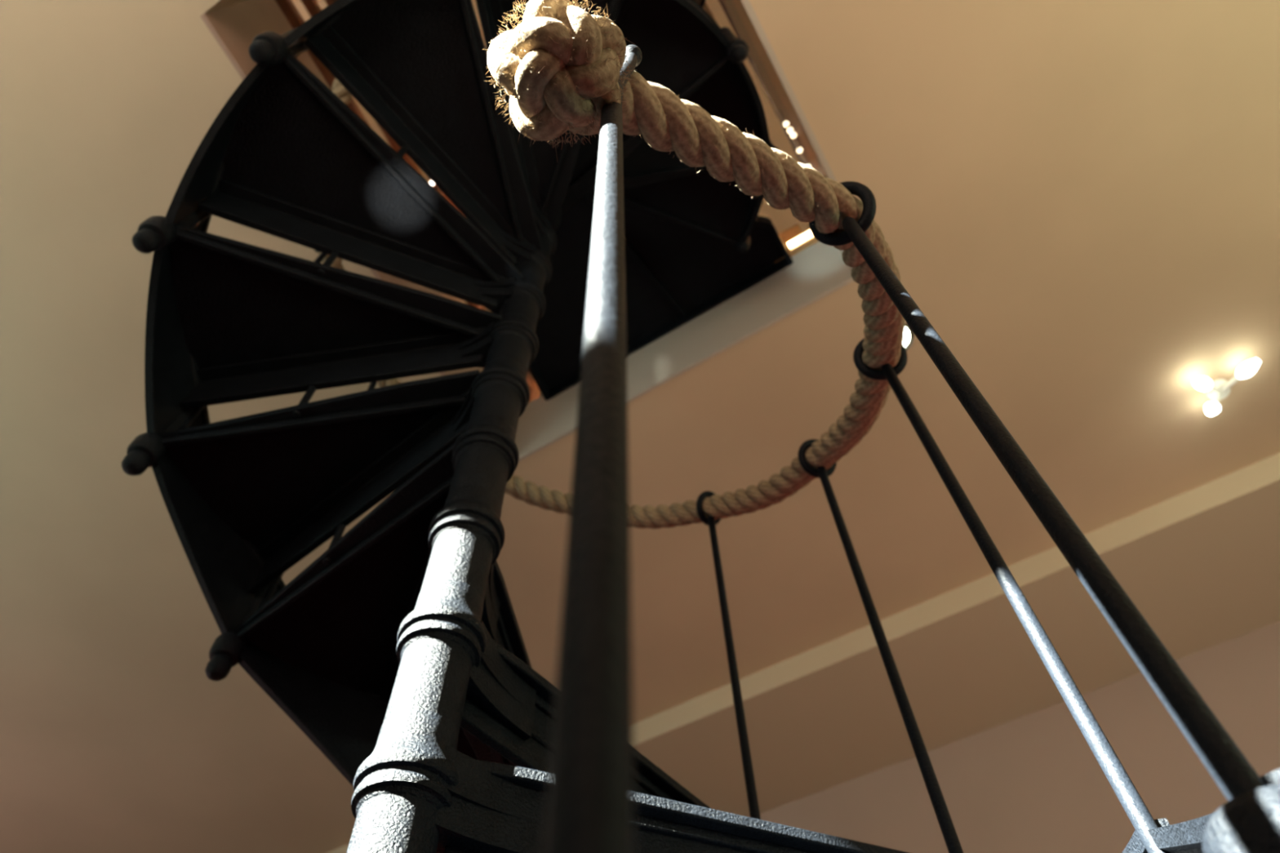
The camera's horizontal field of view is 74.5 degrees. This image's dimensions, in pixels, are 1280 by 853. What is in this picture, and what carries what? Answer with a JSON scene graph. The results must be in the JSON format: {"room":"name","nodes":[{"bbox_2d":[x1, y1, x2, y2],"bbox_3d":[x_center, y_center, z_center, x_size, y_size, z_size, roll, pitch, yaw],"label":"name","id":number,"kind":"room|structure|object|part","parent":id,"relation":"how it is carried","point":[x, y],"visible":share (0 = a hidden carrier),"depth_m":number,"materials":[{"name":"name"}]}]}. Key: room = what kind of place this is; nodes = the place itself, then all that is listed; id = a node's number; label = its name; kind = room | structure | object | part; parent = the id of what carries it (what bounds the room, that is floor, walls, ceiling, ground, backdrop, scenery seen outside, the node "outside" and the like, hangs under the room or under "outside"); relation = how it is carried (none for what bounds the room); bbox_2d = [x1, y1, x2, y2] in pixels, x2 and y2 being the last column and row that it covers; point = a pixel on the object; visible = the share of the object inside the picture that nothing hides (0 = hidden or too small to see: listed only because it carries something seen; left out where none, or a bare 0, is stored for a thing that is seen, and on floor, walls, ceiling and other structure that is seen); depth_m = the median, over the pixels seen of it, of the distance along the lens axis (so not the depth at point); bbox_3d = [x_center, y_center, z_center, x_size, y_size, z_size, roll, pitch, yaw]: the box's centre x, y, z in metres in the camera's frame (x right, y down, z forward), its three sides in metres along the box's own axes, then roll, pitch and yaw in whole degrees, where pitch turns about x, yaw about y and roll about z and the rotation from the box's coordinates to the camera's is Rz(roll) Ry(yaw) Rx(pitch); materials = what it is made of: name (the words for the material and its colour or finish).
{"room":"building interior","nodes":[
{"label":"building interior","id":0,"kind":"room"},
{"bbox_2d":[291,0,810,397],"bbox_3d":[-1.051,-1.886,6.573,9.240,0.105,5.689,-28,-61,15],"label":"ceiling","id":1,"kind":"structure","parent":0,"point":[782,220],"depth_m":6.30,"materials":[{"name":"beige paint"}]},
{"bbox_2d":[0,0,1279,852],"bbox_3d":[-0.973,0.057,3.504,9.240,0.441,5.689,-28,-61,15],"label":"ceiling","id":2,"kind":"structure","parent":0,"point":[1080,199],"depth_m":3.12,"materials":[{"name":"beige paint"}]},
{"bbox_2d":[200,0,483,376],"bbox_3d":[-0.907,-0.668,3.112,0.015,0.561,1.770,-22,-60,12],"label":"wall","id":3,"kind":"structure","parent":2,"relation":"attached to","point":[234,27],"depth_m":2.67,"materials":[{"name":"beige paint"}]},
{"bbox_2d":[275,0,539,402],"bbox_3d":[-0.951,-0.974,3.722,0.092,1.029,2.022,-22,-60,12],"label":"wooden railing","id":4,"kind":"object","parent":2,"relation":"on","point":[292,15],"visible":0.09,"depth_m":3.38,"materials":[{"name":"brown wood"}]},
{"bbox_3d":[-0.953,-1.038,3.824,0.042,0.052,1.958,-22,-60,12],"label":"rail","id":5,"kind":"part","parent":4,"relation":"part of","materials":[{"name":"brown wood"}]},
{"bbox_3d":[-0.961,-1.229,4.126,0.092,0.073,1.958,-22,-60,12],"label":"handrail","id":6,"kind":"part","parent":4,"relation":"part of","materials":[{"name":"brown wood"}]},
{"bbox_3d":[-0.950,-0.954,3.691,0.059,0.956,0.059,-28,-61,15],"label":"post","id":7,"kind":"part","parent":4,"relation":"part of","materials":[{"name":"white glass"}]},
{"bbox_3d":[-0.532,-0.211,4.172,0.059,0.956,0.059,-28,-61,15],"label":"post","id":8,"kind":"part","parent":4,"relation":"part of","materials":[{"name":"brown wood"}]},
{"bbox_2d":[515,241,853,462],"bbox_3d":[0.137,-0.307,3.287,1.590,0.424,0.013,-28,-61,15],"label":"ceiling opening edge","id":9,"kind":"structure","parent":2,"relation":"attached to","point":[818,270],"depth_m":3.21,"materials":[{"name":"white paint"}]},
{"bbox_2d":[718,0,815,168],"bbox_3d":[0.383,-1.721,3.408,0.061,1.239,1.873,-28,-61,15],"label":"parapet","id":10,"kind":"object","parent":2,"relation":"on","point":[728,6],"visible":0.16,"depth_m":3.82,"materials":[{"name":"brown wood"}]},
{"bbox_2d":[777,108,811,166],"bbox_3d":[0.682,-1.135,3.527,0.025,0.174,0.401,-28,-61,15],"label":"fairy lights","id":11,"kind":"object","parent":10,"relation":"hanging from","point":[793,135],"visible":0.63,"depth_m":3.50,"materials":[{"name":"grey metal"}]},
{"bbox_3d":[0.609,-1.261,3.508,0.025,0.025,0.025,-28,-61,15],"label":"bulb","id":12,"kind":"part","parent":11,"relation":"part of","materials":[{"name":"beige"}]},
{"bbox_3d":[0.617,-1.219,3.462,0.025,0.025,0.025,-28,-61,15],"label":"bulb","id":13,"kind":"part","parent":11,"relation":"part of","materials":[{"name":"beige glass"}]},
{"bbox_3d":[0.622,-1.183,3.414,0.025,0.025,0.025,-28,-61,15],"label":"bulb","id":14,"kind":"part","parent":11,"relation":"part of","materials":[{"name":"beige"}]},
{"bbox_3d":[0.670,-1.161,3.535,0.025,0.025,0.025,-28,-61,15],"label":"bulb","id":15,"kind":"part","parent":11,"relation":"part of","materials":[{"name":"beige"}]},
{"bbox_2d":[732,0,827,177],"bbox_3d":[0.347,-1.344,2.745,0.013,0.533,1.756,-28,-61,15],"label":"trim","id":16,"kind":"structure","parent":2,"relation":"attached to","point":[738,4],"depth_m":2.90,"materials":[{"name":"brown wood"}]},
{"bbox_2d":[740,0,837,182],"bbox_3d":[0.350,-1.190,2.505,0.019,0.038,1.756,-28,-61,15],"label":"trim","id":17,"kind":"structure","parent":2,"relation":"attached to","point":[747,5],"depth_m":2.58,"materials":[{"name":"white paint"}]},
{"bbox_2d":[774,230,818,262],"bbox_3d":[0.699,-0.702,3.362,0.315,0.109,0.130,-28,-61,15],"label":"trim","id":18,"kind":"structure","parent":2,"relation":"attached to","point":[806,239],"depth_m":3.33,"materials":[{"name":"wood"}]},
{"bbox_2d":[778,223,803,244],"bbox_3d":[0.652,-0.727,3.649,0.193,0.488,0.052,-28,-61,15],"label":"trim","id":19,"kind":"structure","parent":18,"relation":"on","point":[795,231],"depth_m":3.77,"materials":[{"name":"brown wood"}]},
{"bbox_2d":[902,322,914,350],"bbox_3d":[0.920,-0.319,3.049,0.143,0.008,0.143,-28,-61,15],"label":"recessed light","id":20,"kind":"object","parent":2,"relation":"in","point":[907,336],"visible":0.23,"depth_m":3.05,"materials":[{"name":"white ceramic"}]},
{"bbox_2d":[1191,358,1260,416],"bbox_3d":[2.176,-0.165,3.131,0.230,0.088,0.206,-28,-61,15],"label":"ceiling lamp","id":21,"kind":"object","parent":2,"relation":"attached to","point":[1219,389],"visible":1,"depth_m":3.13,"materials":[{"name":"white glass"}]},
{"bbox_3d":[2.075,-0.161,3.111,0.094,0.056,0.051,23,-61,-15],"label":"bulb","id":22,"kind":"part","parent":21,"relation":"part of","materials":[{"name":"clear glass"}]},
{"bbox_3d":[2.155,-0.068,3.172,0.053,0.051,0.051,-28,-61,15],"label":"bulb","id":23,"kind":"part","parent":21,"relation":"part of","materials":[{"name":"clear glass"}]},
{"bbox_3d":[2.127,-0.147,3.140,0.110,0.051,0.020,23,-61,-15],"label":"arm","id":24,"kind":"part","parent":21,"relation":"part of","materials":[{"name":"white ceramic"}]},
{"bbox_3d":[2.171,-0.096,3.174,0.020,0.049,0.061,30,-63,-19],"label":"arm","id":25,"kind":"part","parent":21,"relation":"part of","materials":[{"name":"white ceramic"}]},
{"bbox_3d":[2.210,-0.176,3.124,0.020,0.051,0.105,13,-59,-9],"label":"arm","id":26,"kind":"part","parent":21,"relation":"part of","materials":[{"name":"white ceramic"}]},
{"bbox_3d":[2.225,-0.213,3.082,0.051,0.055,0.090,13,-59,-9],"label":"bulb","id":27,"kind":"part","parent":21,"relation":"part of","materials":[{"name":"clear glass"}]},
{"bbox_2d":[760,621,1279,852],"bbox_3d":[0.492,2.913,3.361,8.820,2.919,0.210,-28,-61,15],"label":"wall","id":28,"kind":"structure","parent":0,"point":[1032,783],"depth_m":3.72,"materials":[{"name":"paint"}]},
{"bbox_2d":[327,453,1279,852],"bbox_3d":[0.192,1.797,4.300,8.820,0.126,0.825,-28,-61,15],"label":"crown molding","id":29,"kind":"structure","parent":28,"relation":"attached to","point":[1201,565],"depth_m":3.79,"materials":[{"name":"beige paint"}]},
{"bbox_3d":[-0.904,1.764,0.808,9.240,0.105,5.689,-28,-61,15],"label":"floor","id":30,"kind":"structure","parent":0,"visible":0},
{"bbox_2d":[120,0,1279,852],"bbox_3d":[-0.256,-0.277,2.013,1.472,4.415,1.553,-28,-61,15],"label":"spiral staircase","id":31,"kind":"structure","parent":30,"relation":"on","point":[399,652],"depth_m":1.69,"materials":[{"name":"black metal"}]},
{"bbox_3d":[-0.972,-0.002,1.733,0.060,0.320,0.061,-10,-58,5],"label":"bolt post","id":32,"kind":"part","parent":31,"relation":"part of","materials":[{"name":"black metal"}]},
{"bbox_3d":[-0.941,-0.425,1.715,0.060,0.320,0.061,16,-59,-11],"label":"bolt post","id":33,"kind":"part","parent":31,"relation":"part of","materials":[{"name":"black metal"}]},
{"bbox_3d":[-0.960,-0.207,1.742,0.046,0.439,0.370,3,-58,-3],"label":"panel","id":34,"kind":"part","parent":31,"relation":"part of","materials":[{"name":"black paint"}]},
{"bbox_3d":[-0.889,0.201,1.754,0.046,0.439,0.370,-23,-60,12],"label":"panel","id":35,"kind":"part","parent":31,"relation":"part of","materials":[{"name":"black paint"}]},
{"bbox_3d":[-0.847,-0.606,1.741,0.046,0.439,0.370,29,-63,-18],"label":"panel","id":36,"kind":"part","parent":31,"relation":"part of","materials":[{"name":"black paint"}]},
{"bbox_3d":[-0.815,0.392,1.738,0.060,0.320,0.061,-36,-64,20],"label":"bolt post","id":37,"kind":"part","parent":31,"relation":"part of","materials":[{"name":"black metal"}]},
{"bbox_3d":[-0.731,-0.794,1.736,0.061,0.320,0.060,-36,-64,20],"label":"bolt post","id":38,"kind":"part","parent":31,"relation":"part of","materials":[{"name":"black metal"}]},
{"bbox_3d":[-0.652,0.540,1.726,0.370,0.439,0.046,29,-63,-18],"label":"panel","id":39,"kind":"part","parent":31,"relation":"part of","materials":[{"name":"black paint"}]},
{"bbox_3d":[-0.580,-0.918,1.799,0.370,0.439,0.046,-23,-60,12],"label":"panel","id":40,"kind":"part","parent":31,"relation":"part of","materials":[{"name":"black paint"}]},
{"bbox_2d":[319,0,905,528],"bbox_3d":[-0.286,-0.526,2.342,1.487,3.145,1.487,-28,-61,15],"label":"handrail","id":41,"kind":"object","parent":31,"relation":"attached to","point":[558,68],"visible":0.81,"depth_m":0.97,"materials":[{"name":"beige fabric"}]},
{"bbox_3d":[0.100,-1.107,2.194,0.370,0.439,0.046,29,-63,-18],"label":"panel","id":42,"kind":"part","parent":31,"relation":"part of","materials":[{"name":"black paint"}]},
{"bbox_3d":[0.259,-1.059,2.338,0.060,0.320,0.061,-36,-64,20],"label":"bolt post","id":43,"kind":"part","parent":31,"relation":"part of","materials":[{"name":"black metal"}]},
{"bbox_3d":[0.365,-0.718,3.114,0.060,0.320,0.061,16,-59,-11],"label":"bolt post","id":44,"kind":"part","parent":31,"relation":"part of","materials":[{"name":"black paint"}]},
{"bbox_3d":[0.390,-0.810,2.887,0.046,0.439,0.370,3,-58,-3],"label":"panel","id":45,"kind":"part","parent":31,"relation":"part of","materials":[{"name":"black paint"}]},
{"bbox_3d":[0.328,-0.993,2.521,0.046,0.439,0.370,-23,-60,12],"label":"panel","id":46,"kind":"part","parent":31,"relation":"part of","materials":[{"name":"black paint"}]},
{"bbox_3d":[0.407,-0.890,2.698,0.060,0.320,0.061,-10,-58,5],"label":"bolt post","id":47,"kind":"part","parent":31,"relation":"part of","materials":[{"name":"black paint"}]},
{"bbox_3d":[0.444,0.538,0.759,0.046,0.439,0.370,3,-58,-3],"label":"panel","id":48,"kind":"part","parent":31,"relation":"part of","materials":[{"name":"black paint"}]},
{"bbox_3d":[0.382,0.338,0.419,0.046,0.502,0.370,-23,-60,12],"label":"panel","id":49,"kind":"part","parent":31,"relation":"part of","materials":[{"name":"black paint"}]}
]}

